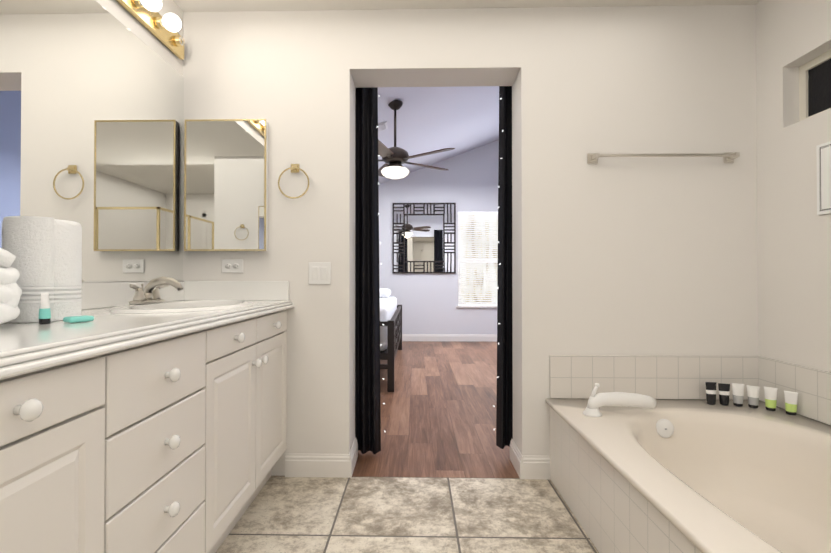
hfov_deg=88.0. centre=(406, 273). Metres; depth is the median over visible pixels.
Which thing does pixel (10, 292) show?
towels
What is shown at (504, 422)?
curtain
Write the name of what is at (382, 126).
ceiling vent
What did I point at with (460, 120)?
ceiling
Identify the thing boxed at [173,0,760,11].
ceiling
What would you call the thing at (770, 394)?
toiletries
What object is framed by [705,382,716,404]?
toiletries
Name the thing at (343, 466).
baseboard
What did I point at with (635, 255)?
wall
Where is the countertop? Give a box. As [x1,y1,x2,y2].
[0,300,292,371]
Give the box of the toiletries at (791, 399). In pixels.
[784,391,797,414]
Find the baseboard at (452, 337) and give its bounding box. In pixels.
[402,334,496,341]
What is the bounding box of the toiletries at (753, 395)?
[746,385,759,407]
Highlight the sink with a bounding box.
[109,300,252,312]
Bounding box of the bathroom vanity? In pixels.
[0,305,293,552]
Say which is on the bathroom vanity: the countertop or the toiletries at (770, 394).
the countertop
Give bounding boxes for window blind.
[460,215,497,301]
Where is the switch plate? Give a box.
[309,262,330,283]
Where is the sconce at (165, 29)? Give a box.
[116,0,183,59]
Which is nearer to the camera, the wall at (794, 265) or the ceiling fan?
the wall at (794, 265)
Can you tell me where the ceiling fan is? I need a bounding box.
[378,100,454,178]
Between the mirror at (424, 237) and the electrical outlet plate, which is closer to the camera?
the electrical outlet plate
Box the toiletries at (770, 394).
[764,386,777,410]
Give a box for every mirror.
[0,0,183,281]
[184,119,267,250]
[393,203,455,272]
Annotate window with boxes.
[456,212,497,307]
[799,50,830,120]
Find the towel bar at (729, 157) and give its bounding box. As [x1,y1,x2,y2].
[587,152,739,163]
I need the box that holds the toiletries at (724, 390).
[718,383,729,405]
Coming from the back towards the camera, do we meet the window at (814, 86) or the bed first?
the bed
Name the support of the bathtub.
on the floor
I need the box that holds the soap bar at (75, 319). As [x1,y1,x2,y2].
[63,315,93,322]
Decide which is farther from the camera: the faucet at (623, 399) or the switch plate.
the switch plate
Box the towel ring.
[278,164,308,198]
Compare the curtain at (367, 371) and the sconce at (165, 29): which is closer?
the sconce at (165, 29)
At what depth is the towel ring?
2.21 m
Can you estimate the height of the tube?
0.078 m
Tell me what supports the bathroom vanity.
on the floor
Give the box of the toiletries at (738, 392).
[732,383,743,406]
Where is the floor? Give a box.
[215,341,598,552]
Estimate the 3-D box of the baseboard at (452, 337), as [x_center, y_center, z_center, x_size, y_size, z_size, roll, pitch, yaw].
[-0.001,1.037,6.966,5.000,0.115,0.014,0,-1,1]
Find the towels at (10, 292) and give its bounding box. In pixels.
[0,248,21,323]
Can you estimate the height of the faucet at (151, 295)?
0.110 m
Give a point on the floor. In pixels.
(282, 514)
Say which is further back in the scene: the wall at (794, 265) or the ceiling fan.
the ceiling fan
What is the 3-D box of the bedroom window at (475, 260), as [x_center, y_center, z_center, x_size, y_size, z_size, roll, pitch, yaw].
[1.244,-0.228,6.991,0.890,1.555,0.135,0,-1,1]
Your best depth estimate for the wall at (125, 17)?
1.99 m
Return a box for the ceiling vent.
[378,121,387,131]
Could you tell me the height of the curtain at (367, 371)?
2.288 m
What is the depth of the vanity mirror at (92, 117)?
1.63 m
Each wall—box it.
[95,0,182,281]
[183,5,757,475]
[379,140,498,333]
[756,0,830,371]
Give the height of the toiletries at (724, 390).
0.102 m
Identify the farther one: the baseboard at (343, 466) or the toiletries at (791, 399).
the baseboard at (343, 466)
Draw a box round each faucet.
[129,276,183,304]
[583,383,655,416]
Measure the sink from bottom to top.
0.148 m
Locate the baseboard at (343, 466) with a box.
[285,451,353,477]
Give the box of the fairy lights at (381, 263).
[376,95,502,431]
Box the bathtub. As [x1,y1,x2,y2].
[546,355,830,552]
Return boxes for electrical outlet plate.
[222,259,242,272]
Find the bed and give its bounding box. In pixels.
[380,288,401,391]
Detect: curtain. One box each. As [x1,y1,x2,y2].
[355,87,380,453]
[496,86,512,448]
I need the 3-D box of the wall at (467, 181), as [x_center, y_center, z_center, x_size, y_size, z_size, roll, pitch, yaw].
[0.001,-0.904,7.066,5.300,4.000,0.150,0,-1,1]
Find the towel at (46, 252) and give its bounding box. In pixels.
[2,216,81,322]
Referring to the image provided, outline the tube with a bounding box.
[38,293,50,324]
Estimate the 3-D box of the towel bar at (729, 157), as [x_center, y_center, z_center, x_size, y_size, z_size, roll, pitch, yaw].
[1.300,-0.592,2.175,0.744,0.054,0.066,0,-1,1]
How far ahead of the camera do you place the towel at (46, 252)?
1.13 m
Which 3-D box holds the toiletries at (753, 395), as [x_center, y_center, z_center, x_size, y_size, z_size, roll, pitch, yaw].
[1.653,0.587,2.051,0.041,0.102,0.038,0,-1,1]
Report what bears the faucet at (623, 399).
on the bathtub
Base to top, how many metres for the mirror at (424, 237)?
1.140 m
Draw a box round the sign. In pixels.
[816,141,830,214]
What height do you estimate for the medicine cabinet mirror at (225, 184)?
0.680 m
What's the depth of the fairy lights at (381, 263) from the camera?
2.47 m
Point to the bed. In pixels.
(391, 327)
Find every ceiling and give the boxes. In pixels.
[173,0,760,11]
[378,86,498,183]
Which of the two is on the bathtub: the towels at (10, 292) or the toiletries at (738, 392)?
the toiletries at (738, 392)

